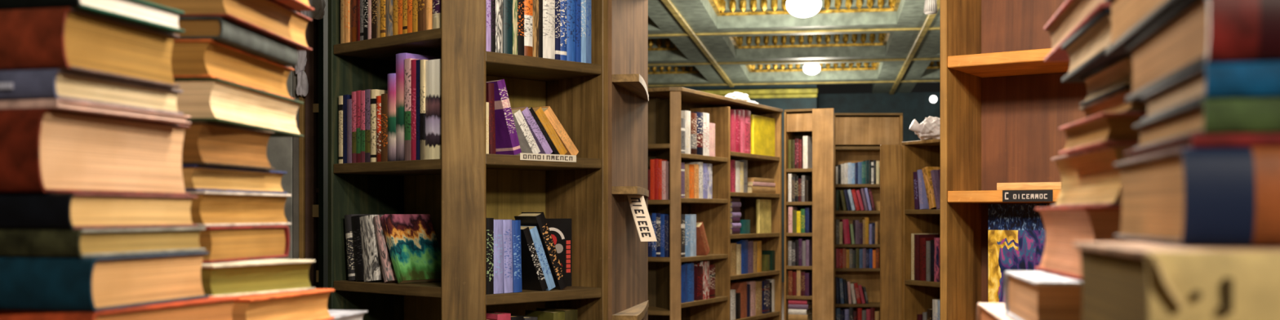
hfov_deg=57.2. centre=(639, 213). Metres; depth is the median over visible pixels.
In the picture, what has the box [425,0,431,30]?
book
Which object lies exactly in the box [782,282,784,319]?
floor
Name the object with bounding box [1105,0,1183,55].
book
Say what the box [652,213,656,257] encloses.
paperback book
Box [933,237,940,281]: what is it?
book
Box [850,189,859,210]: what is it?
paperback book
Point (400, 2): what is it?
paperback book
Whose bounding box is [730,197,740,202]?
book
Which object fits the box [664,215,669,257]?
paperback book
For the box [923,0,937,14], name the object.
ceiling spotlight
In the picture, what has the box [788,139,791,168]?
paperback book
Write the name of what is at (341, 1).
paperback book
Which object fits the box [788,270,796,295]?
paperback book
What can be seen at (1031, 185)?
paperback book
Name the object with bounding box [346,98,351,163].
paperback book
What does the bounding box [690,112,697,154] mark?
book
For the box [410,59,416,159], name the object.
paperback book
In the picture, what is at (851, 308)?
book
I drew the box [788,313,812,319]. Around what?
book
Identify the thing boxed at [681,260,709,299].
book
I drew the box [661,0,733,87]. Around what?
trim
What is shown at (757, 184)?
paperback book
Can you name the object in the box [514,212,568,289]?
book
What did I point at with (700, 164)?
book
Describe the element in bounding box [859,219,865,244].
paperback book
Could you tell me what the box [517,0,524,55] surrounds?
paperback book
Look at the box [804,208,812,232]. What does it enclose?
paperback book
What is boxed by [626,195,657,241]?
hanging sign
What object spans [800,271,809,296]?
paperback book
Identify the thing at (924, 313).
book
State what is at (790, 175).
paperback book
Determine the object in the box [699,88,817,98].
trim
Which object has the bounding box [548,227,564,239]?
print
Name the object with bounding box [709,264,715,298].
book
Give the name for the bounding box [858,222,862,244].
paperback book
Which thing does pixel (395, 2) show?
paperback book
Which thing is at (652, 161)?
paperback book
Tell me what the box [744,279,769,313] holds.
book
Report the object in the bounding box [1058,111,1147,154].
book
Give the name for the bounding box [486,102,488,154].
paperback book
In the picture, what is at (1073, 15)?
book
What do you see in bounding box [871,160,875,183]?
paperback book
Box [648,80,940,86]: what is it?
trim
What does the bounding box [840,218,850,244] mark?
book
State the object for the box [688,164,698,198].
book
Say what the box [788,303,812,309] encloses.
book
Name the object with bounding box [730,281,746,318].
book
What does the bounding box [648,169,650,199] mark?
paperback book
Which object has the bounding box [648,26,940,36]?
trim
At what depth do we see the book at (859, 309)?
8.21 m
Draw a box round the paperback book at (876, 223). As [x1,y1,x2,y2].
[871,222,877,244]
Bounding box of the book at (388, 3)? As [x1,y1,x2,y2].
[385,0,393,36]
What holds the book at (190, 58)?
on the book at (214, 100)
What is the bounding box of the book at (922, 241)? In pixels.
[919,237,933,280]
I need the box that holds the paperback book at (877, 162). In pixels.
[875,160,879,183]
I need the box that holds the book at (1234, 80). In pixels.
[1140,61,1279,122]
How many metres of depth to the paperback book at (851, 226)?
8.21 m
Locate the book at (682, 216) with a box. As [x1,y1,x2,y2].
[680,214,684,257]
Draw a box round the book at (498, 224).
[493,219,502,293]
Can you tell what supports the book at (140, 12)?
on the book at (70, 39)
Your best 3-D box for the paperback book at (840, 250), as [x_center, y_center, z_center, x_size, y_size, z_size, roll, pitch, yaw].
[1.407,0.317,8.268,0.022,0.134,0.110,0,0,0]
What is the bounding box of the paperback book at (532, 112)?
[528,106,559,154]
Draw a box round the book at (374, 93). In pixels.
[369,88,387,162]
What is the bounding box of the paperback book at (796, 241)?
[795,240,798,266]
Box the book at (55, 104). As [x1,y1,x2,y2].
[0,98,191,124]
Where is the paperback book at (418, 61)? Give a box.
[416,59,420,159]
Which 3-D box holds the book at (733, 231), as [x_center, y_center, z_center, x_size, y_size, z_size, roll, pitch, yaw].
[0.495,0.103,6.745,0.130,0.034,0.109,0,0,28]
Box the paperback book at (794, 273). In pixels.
[792,271,796,295]
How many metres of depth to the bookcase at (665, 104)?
6.55 m
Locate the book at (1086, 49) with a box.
[1061,7,1121,82]
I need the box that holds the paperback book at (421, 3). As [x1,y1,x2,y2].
[417,0,425,31]
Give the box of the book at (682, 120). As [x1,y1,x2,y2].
[680,118,684,153]
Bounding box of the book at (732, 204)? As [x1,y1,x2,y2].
[730,202,741,206]
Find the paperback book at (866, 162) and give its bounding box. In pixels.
[862,160,868,183]
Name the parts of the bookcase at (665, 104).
panel, shelf, shelf, shelf, shelf, post, panel, shelf, shelf, shelf, shelf, shelf, shelf, shelf, shelf, shelf, panel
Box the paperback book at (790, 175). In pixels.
[788,173,796,201]
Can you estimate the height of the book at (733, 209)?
0.030 m
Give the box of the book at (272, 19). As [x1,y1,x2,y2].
[143,0,312,50]
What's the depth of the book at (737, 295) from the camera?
6.71 m
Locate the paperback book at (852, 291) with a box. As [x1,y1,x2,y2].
[849,283,856,303]
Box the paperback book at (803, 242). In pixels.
[802,240,805,266]
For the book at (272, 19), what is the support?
on the book at (218, 28)
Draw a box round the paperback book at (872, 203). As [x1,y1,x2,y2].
[867,188,875,210]
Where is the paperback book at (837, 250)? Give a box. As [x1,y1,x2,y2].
[835,248,839,267]
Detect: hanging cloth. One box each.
[294,50,306,74]
[295,70,308,96]
[300,0,325,19]
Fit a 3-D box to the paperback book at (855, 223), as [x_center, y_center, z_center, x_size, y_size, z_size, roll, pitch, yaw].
[1.520,0.132,8.266,0.026,0.168,0.110,0,0,0]
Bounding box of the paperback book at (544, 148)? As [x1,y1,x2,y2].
[511,106,552,154]
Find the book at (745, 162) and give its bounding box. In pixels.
[735,160,747,192]
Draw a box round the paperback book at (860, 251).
[858,248,862,267]
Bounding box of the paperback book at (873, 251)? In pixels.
[872,249,875,267]
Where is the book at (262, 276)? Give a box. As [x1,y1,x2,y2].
[200,258,315,297]
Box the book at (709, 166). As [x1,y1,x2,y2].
[706,163,712,198]
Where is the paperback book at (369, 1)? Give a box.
[368,0,371,39]
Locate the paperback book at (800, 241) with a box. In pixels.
[798,238,807,266]
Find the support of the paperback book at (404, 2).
on the bookcase at (469, 185)
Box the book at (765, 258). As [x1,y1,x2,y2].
[761,254,769,271]
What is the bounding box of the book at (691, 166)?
[688,164,693,198]
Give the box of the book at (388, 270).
[373,214,397,283]
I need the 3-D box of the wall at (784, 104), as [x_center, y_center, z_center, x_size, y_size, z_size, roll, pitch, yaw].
[0.320,-0.450,18.867,4.998,2.999,1.450,0,0,9]
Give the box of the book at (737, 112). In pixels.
[735,110,740,152]
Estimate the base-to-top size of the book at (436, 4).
0.199 m
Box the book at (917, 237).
[914,234,940,279]
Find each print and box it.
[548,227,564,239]
[551,234,562,266]
[555,243,563,253]
[566,240,570,272]
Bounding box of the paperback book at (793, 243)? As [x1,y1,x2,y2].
[791,242,795,266]
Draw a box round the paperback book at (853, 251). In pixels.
[852,249,855,267]
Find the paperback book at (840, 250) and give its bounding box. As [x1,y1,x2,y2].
[839,248,842,267]
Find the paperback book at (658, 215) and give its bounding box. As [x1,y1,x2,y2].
[656,213,666,257]
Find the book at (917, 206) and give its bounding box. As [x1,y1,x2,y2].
[912,171,919,209]
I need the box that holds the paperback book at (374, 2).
[371,0,377,38]
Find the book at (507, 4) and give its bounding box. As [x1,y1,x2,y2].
[502,0,512,53]
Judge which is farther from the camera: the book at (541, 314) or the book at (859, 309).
the book at (859, 309)
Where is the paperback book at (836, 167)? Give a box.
[835,166,837,183]
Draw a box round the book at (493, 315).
[486,311,511,319]
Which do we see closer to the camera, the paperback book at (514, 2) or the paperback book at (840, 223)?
the paperback book at (514, 2)
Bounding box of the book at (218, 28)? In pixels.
[173,16,297,66]
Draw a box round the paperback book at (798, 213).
[796,211,800,232]
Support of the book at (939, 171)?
on the bookcase at (901, 297)
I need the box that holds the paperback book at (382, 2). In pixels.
[380,0,385,37]
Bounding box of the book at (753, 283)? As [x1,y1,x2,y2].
[735,280,755,315]
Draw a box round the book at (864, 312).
[862,308,866,319]
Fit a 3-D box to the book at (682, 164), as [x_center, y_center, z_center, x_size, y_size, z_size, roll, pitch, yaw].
[0.206,-0.171,6.073,0.042,0.183,0.050,0,0,28]
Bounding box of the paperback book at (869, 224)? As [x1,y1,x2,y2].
[868,223,871,244]
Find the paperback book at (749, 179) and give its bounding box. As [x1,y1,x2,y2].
[747,177,774,182]
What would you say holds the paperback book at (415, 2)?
on the bookcase at (469, 185)
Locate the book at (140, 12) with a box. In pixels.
[0,0,184,33]
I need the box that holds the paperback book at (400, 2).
[398,0,402,34]
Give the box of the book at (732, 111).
[730,109,735,151]
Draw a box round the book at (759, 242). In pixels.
[753,240,761,271]
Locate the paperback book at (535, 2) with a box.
[532,0,538,57]
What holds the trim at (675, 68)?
attached to the ceiling beams
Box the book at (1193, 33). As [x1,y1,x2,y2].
[1125,0,1279,102]
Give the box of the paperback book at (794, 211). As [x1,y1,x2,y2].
[792,209,800,232]
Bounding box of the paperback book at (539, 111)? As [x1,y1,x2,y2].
[532,106,567,155]
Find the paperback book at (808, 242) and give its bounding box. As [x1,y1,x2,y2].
[805,239,812,266]
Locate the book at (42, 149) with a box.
[0,107,190,195]
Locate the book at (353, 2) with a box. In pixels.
[350,0,356,42]
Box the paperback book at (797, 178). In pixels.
[795,176,801,201]
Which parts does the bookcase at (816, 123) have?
panel, shelf, shelf, shelf, shelf, shelf, panel, post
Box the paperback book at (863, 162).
[859,161,865,183]
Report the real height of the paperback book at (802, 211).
0.150 m
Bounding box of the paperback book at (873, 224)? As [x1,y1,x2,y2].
[868,222,875,244]
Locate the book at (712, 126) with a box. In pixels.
[709,122,715,156]
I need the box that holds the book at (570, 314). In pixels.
[536,306,577,319]
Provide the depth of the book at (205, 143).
1.31 m
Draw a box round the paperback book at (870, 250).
[866,248,872,267]
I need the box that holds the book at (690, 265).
[680,262,693,302]
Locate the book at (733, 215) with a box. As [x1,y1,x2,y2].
[730,212,741,217]
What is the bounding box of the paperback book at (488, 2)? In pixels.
[486,0,490,51]
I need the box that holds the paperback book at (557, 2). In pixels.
[555,0,559,59]
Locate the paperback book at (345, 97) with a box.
[342,94,351,163]
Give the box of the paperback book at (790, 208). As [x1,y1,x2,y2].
[788,206,797,232]
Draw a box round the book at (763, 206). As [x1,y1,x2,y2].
[755,199,771,233]
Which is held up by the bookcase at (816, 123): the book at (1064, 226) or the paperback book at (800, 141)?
the paperback book at (800, 141)
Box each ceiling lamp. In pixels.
[786,0,821,17]
[803,63,820,75]
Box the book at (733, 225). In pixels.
[730,222,741,228]
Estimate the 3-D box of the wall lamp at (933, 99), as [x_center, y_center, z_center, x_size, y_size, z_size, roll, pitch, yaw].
[4.718,-1.809,18.939,0.118,0.120,0.809,0,0,11]
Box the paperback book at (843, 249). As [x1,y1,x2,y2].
[840,248,845,267]
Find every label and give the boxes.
[520,152,576,162]
[1002,190,1053,201]
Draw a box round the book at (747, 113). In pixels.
[744,110,751,153]
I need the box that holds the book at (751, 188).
[747,185,776,193]
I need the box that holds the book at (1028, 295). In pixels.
[1004,271,1082,319]
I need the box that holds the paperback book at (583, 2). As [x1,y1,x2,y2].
[581,0,586,62]
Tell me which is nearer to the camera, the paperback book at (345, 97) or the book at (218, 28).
the book at (218, 28)
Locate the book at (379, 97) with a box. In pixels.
[376,95,381,161]
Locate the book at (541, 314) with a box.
[524,309,564,319]
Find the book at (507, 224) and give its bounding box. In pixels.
[502,219,512,293]
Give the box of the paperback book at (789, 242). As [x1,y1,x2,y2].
[788,240,795,266]
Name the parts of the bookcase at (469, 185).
panel, shelf, shelf, shelf, panel, post, panel, shelf, shelf, shelf, panel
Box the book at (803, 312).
[788,308,812,315]
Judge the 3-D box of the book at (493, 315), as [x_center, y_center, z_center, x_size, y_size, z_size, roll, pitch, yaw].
[-0.401,0.409,3.173,0.044,0.281,0.118,0,0,-44]
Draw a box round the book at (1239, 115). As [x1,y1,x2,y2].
[1133,97,1279,150]
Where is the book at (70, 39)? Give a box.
[0,7,179,88]
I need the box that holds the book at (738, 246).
[736,244,741,274]
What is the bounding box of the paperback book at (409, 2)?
[407,0,412,32]
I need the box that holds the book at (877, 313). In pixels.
[875,310,879,319]
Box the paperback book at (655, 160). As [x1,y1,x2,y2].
[654,159,664,199]
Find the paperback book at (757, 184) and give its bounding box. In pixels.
[747,182,775,186]
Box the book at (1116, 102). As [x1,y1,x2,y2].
[1079,88,1147,118]
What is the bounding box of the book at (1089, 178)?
[1050,144,1139,207]
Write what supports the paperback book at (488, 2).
on the bookcase at (469, 185)
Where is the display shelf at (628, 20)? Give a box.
[608,0,648,319]
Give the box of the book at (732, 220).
[730,217,740,222]
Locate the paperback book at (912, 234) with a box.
[911,233,937,279]
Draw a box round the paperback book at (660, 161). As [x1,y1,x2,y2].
[657,159,666,199]
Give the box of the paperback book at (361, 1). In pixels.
[360,0,363,40]
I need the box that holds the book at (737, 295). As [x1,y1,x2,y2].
[735,293,740,319]
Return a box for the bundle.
[724,92,750,101]
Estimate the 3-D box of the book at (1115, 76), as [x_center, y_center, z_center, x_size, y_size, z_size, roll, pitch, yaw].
[0.484,-0.115,1.019,0.163,0.027,0.166,0,0,9]
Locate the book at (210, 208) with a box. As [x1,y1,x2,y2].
[185,191,291,226]
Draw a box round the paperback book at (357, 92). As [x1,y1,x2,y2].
[355,90,359,162]
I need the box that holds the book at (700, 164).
[684,161,702,198]
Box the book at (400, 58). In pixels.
[395,53,441,160]
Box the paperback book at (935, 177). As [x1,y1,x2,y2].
[930,169,940,208]
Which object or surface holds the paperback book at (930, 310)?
on the bookcase at (901, 297)
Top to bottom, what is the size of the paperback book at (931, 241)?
0.194 m
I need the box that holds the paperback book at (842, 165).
[840,164,844,183]
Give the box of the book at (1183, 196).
[1113,146,1279,246]
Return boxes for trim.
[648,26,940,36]
[648,38,679,50]
[648,57,940,66]
[648,66,701,74]
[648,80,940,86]
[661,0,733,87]
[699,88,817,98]
[708,0,900,16]
[729,32,889,48]
[746,62,879,72]
[888,0,940,94]
[925,61,940,69]
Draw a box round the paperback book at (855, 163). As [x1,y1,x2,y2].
[853,162,857,183]
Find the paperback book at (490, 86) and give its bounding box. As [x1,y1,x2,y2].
[486,83,495,154]
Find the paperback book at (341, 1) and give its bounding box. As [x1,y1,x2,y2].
[340,0,343,43]
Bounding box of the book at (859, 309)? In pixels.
[854,306,862,319]
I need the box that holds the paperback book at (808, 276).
[804,271,812,296]
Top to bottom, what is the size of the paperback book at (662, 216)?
0.220 m
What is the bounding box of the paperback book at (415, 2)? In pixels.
[412,0,417,32]
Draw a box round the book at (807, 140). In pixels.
[803,136,812,168]
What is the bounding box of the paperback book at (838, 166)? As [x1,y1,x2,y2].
[835,164,840,183]
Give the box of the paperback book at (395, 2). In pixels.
[393,0,398,35]
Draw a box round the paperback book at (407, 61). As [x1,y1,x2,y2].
[404,57,417,160]
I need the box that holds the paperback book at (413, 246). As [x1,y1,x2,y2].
[379,213,441,284]
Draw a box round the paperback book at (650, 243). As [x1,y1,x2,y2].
[648,215,652,257]
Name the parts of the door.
panel, green frame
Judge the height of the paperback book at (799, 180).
0.145 m
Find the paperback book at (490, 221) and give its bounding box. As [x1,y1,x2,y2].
[486,217,493,293]
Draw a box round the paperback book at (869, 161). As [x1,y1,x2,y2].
[866,160,871,183]
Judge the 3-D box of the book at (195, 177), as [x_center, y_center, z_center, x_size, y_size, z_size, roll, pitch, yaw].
[-0.546,-0.038,1.370,0.183,0.028,0.214,0,0,9]
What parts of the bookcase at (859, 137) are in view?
panel, shelf, shelf, shelf, shelf, shelf, shelf, panel, panel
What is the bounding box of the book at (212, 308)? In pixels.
[0,296,239,319]
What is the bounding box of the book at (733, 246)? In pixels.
[730,243,736,275]
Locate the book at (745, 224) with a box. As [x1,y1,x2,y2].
[737,219,750,234]
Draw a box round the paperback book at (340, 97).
[338,95,342,163]
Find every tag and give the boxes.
[312,103,318,112]
[312,204,318,217]
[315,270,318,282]
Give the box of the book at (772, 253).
[761,250,775,270]
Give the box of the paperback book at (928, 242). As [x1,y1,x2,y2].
[926,240,930,280]
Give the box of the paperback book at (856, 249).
[853,248,858,267]
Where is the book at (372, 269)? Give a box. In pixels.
[360,214,383,281]
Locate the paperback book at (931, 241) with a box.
[930,240,933,281]
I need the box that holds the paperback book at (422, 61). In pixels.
[420,59,428,159]
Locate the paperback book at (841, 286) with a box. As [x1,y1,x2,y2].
[839,277,844,303]
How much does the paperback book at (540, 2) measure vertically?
0.250 m
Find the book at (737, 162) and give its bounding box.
[735,160,740,192]
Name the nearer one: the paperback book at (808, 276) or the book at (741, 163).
the book at (741, 163)
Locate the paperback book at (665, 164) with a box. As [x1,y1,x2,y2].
[662,160,669,199]
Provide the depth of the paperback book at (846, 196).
8.21 m
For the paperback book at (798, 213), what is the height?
0.136 m
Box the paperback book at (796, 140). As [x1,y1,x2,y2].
[795,138,801,168]
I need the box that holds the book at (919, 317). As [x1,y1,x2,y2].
[916,314,922,319]
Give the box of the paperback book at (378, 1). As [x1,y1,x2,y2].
[377,0,380,37]
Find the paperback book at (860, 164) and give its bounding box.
[857,162,862,183]
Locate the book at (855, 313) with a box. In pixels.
[853,310,857,319]
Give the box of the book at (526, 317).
[511,314,537,319]
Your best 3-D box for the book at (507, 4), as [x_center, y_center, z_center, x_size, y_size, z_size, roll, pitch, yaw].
[-0.398,-0.541,3.188,0.030,0.231,0.138,0,0,-44]
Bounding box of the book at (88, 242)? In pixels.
[0,226,205,257]
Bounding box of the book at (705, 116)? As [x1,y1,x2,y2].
[702,112,709,155]
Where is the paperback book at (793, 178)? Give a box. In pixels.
[791,177,795,201]
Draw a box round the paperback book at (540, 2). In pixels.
[538,0,542,57]
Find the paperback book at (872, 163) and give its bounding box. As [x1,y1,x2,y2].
[871,162,873,183]
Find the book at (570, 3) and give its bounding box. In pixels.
[566,0,574,61]
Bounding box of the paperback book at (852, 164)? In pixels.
[851,163,854,183]
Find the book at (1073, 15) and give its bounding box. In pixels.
[1044,0,1111,62]
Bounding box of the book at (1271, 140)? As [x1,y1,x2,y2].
[1124,133,1279,160]
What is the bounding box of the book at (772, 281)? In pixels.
[753,278,774,311]
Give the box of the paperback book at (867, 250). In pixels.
[866,248,869,267]
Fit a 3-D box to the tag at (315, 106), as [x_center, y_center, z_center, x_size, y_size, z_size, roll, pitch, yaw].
[-1.063,-0.347,3.870,0.034,0.028,0.003,0,0,16]
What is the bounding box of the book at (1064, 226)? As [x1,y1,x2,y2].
[1035,206,1148,279]
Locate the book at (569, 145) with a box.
[541,106,578,155]
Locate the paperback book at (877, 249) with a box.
[872,248,879,267]
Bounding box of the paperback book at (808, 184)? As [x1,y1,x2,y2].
[804,180,812,201]
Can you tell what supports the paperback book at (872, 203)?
on the bookcase at (859, 137)
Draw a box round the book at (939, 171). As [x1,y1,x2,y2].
[937,168,940,187]
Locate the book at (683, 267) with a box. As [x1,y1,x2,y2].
[680,264,687,302]
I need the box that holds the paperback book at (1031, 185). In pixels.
[996,182,1061,190]
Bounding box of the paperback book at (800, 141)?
[798,139,803,168]
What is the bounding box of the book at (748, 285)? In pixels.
[746,284,750,316]
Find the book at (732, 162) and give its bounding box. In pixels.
[730,160,735,191]
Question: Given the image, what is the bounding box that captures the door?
[266,0,328,309]
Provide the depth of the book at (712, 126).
6.39 m
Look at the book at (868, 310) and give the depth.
8.21 m
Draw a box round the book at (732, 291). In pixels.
[730,289,735,319]
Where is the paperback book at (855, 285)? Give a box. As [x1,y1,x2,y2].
[851,281,861,303]
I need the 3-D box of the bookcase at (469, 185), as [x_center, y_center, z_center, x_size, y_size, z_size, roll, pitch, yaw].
[-0.489,-0.020,3.394,0.649,2.140,0.545,0,0,41]
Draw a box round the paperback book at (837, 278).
[835,276,839,303]
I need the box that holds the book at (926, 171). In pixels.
[921,166,940,209]
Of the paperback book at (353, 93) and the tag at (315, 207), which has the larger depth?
the tag at (315, 207)
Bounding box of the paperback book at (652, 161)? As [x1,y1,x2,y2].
[650,159,654,199]
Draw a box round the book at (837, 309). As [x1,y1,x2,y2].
[835,306,839,319]
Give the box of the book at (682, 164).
[680,162,684,198]
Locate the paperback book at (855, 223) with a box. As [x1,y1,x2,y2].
[852,220,858,244]
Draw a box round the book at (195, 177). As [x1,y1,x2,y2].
[182,164,287,194]
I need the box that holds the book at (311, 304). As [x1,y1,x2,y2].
[231,288,334,319]
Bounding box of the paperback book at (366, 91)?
[364,88,370,162]
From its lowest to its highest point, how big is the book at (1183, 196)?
0.052 m
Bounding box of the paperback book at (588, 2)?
[586,0,591,63]
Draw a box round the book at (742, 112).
[734,109,744,152]
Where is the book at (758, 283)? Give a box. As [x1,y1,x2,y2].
[755,280,761,315]
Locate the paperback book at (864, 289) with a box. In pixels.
[861,285,868,303]
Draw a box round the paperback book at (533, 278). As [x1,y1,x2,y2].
[520,226,547,290]
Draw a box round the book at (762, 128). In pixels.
[751,114,774,156]
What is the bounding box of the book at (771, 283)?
[769,282,772,312]
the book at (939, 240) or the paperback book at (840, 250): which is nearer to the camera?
the book at (939, 240)
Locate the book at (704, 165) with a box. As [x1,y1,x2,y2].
[702,163,707,198]
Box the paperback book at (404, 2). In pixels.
[402,0,407,33]
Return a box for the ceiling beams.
[648,0,940,93]
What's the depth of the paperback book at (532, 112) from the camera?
3.23 m
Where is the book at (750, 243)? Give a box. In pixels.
[747,240,753,273]
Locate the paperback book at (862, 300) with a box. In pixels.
[857,284,865,303]
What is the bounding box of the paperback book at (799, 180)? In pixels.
[798,178,801,201]
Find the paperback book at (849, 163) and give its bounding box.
[847,162,851,183]
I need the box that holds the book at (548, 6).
[542,0,555,59]
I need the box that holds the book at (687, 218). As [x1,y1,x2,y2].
[684,215,690,257]
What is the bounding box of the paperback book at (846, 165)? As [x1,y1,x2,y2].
[842,163,848,183]
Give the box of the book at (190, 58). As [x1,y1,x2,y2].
[171,39,293,99]
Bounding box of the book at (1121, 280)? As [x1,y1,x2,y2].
[1073,241,1279,319]
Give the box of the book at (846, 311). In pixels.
[841,307,848,319]
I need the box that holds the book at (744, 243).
[730,239,747,274]
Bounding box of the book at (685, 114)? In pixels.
[680,110,690,154]
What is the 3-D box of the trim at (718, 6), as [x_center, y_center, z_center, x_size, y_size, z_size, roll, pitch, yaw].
[1.581,-2.192,11.300,1.884,0.225,1.914,0,0,9]
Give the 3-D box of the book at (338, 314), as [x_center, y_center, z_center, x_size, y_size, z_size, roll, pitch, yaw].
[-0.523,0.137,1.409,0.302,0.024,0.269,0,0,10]
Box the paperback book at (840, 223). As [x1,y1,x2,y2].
[839,222,842,244]
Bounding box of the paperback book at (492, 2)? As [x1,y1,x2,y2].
[490,0,495,52]
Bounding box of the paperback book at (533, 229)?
[520,226,555,290]
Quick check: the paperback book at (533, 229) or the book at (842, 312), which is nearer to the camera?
the paperback book at (533, 229)
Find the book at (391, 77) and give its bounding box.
[387,73,395,161]
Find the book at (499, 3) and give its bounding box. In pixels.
[495,0,502,53]
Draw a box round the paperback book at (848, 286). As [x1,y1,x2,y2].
[846,280,851,303]
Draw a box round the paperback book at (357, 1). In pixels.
[356,0,359,40]
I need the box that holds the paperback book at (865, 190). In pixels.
[863,187,871,210]
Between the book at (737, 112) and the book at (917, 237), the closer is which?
the book at (917, 237)
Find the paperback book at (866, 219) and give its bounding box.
[862,217,868,244]
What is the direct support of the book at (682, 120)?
on the bookcase at (665, 104)
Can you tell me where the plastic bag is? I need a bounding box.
[909,115,940,140]
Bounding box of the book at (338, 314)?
[328,310,367,319]
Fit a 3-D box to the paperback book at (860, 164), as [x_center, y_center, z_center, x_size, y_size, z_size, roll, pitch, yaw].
[1.539,-0.282,8.268,0.026,0.153,0.110,0,0,0]
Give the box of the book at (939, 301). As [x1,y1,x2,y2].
[937,300,940,319]
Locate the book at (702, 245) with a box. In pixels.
[696,222,710,255]
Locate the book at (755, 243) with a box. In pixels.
[753,241,757,272]
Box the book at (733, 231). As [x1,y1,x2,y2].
[730,227,740,234]
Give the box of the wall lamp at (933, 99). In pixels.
[929,95,937,102]
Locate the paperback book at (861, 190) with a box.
[857,188,867,210]
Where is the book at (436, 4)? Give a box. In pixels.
[431,0,441,29]
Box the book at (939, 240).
[938,240,940,282]
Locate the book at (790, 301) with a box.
[788,299,812,304]
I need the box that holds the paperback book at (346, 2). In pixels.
[343,0,350,43]
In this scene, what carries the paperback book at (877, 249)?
on the bookcase at (859, 137)
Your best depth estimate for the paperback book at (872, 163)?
8.21 m
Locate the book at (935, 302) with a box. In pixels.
[932,298,940,319]
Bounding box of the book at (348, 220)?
[344,213,384,280]
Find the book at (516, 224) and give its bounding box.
[511,220,521,292]
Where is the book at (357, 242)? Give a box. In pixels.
[351,215,364,281]
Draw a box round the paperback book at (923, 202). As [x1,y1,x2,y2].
[917,169,928,209]
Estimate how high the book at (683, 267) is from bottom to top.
0.194 m
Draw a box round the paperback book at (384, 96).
[381,93,387,161]
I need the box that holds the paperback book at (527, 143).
[511,109,540,155]
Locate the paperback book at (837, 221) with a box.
[835,219,839,244]
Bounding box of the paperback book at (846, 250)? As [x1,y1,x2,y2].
[845,248,848,267]
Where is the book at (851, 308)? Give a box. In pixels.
[845,306,853,319]
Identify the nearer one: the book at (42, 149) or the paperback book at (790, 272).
the book at (42, 149)
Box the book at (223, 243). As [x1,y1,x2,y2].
[199,225,289,262]
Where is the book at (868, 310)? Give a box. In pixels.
[862,307,870,319]
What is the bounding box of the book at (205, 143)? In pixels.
[179,120,275,169]
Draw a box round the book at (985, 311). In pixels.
[977,302,1013,319]
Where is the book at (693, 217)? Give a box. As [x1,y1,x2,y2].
[684,214,696,256]
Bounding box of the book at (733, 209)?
[730,206,740,212]
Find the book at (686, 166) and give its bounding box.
[684,164,688,198]
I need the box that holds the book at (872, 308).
[866,306,875,319]
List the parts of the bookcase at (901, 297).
post, panel, shelf, shelf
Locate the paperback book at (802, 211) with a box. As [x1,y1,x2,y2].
[800,208,804,232]
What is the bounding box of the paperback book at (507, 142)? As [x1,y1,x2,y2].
[486,79,521,155]
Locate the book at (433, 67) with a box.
[425,58,441,159]
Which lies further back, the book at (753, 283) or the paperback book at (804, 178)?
the paperback book at (804, 178)
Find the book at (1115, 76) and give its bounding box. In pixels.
[1080,54,1133,106]
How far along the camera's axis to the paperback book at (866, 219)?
8.21 m
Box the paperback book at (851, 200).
[847,189,854,210]
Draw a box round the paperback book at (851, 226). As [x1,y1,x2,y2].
[848,223,854,244]
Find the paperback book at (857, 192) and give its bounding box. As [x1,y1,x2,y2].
[855,190,863,210]
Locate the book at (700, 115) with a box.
[690,111,702,155]
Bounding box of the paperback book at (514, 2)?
[512,0,517,54]
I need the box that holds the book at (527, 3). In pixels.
[524,0,532,56]
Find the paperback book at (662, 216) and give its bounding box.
[660,214,668,257]
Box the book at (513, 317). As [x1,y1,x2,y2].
[511,315,524,319]
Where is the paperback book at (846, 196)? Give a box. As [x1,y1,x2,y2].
[843,189,850,210]
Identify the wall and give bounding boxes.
[648,84,817,282]
[817,92,940,142]
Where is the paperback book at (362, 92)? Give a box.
[360,90,364,162]
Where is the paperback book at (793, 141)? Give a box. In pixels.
[791,139,795,168]
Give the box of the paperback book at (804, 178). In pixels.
[801,175,809,201]
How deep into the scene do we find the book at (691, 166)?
6.16 m
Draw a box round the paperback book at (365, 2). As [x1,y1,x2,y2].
[363,0,368,39]
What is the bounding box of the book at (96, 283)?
[0,251,208,311]
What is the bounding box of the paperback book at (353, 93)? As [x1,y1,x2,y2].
[351,91,355,163]
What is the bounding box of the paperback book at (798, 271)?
[796,269,805,295]
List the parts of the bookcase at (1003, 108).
panel, shelf, shelf, panel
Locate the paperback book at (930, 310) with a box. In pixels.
[927,308,932,319]
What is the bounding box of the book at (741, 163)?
[740,161,743,192]
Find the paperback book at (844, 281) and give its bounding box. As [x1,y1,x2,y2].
[842,278,848,303]
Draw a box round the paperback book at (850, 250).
[846,248,852,267]
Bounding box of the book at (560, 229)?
[546,218,571,286]
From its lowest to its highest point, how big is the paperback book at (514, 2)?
0.234 m
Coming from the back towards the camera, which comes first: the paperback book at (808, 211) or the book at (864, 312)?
the book at (864, 312)
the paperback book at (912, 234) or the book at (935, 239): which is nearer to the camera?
the book at (935, 239)
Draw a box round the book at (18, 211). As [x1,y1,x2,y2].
[0,192,197,229]
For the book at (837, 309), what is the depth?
8.21 m
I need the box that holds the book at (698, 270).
[693,266,702,300]
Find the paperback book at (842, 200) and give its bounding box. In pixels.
[839,190,846,210]
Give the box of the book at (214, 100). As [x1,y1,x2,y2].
[172,77,303,137]
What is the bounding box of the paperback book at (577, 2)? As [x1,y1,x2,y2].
[574,0,581,62]
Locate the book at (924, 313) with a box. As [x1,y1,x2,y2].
[922,311,927,319]
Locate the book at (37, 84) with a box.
[0,69,182,115]
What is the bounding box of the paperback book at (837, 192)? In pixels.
[835,190,839,210]
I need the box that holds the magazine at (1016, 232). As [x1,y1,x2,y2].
[988,204,1047,302]
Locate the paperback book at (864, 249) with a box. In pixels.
[859,248,866,267]
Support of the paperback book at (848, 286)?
on the bookcase at (859, 137)
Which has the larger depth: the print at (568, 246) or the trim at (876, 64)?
the trim at (876, 64)
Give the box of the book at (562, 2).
[560,0,566,60]
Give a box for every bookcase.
[328,0,608,319]
[648,87,782,319]
[783,108,834,319]
[834,112,902,319]
[880,138,940,319]
[940,0,1087,319]
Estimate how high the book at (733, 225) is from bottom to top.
0.030 m
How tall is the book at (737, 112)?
0.244 m
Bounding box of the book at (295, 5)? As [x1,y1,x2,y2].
[274,0,314,10]
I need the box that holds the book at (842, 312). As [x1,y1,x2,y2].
[840,308,844,319]

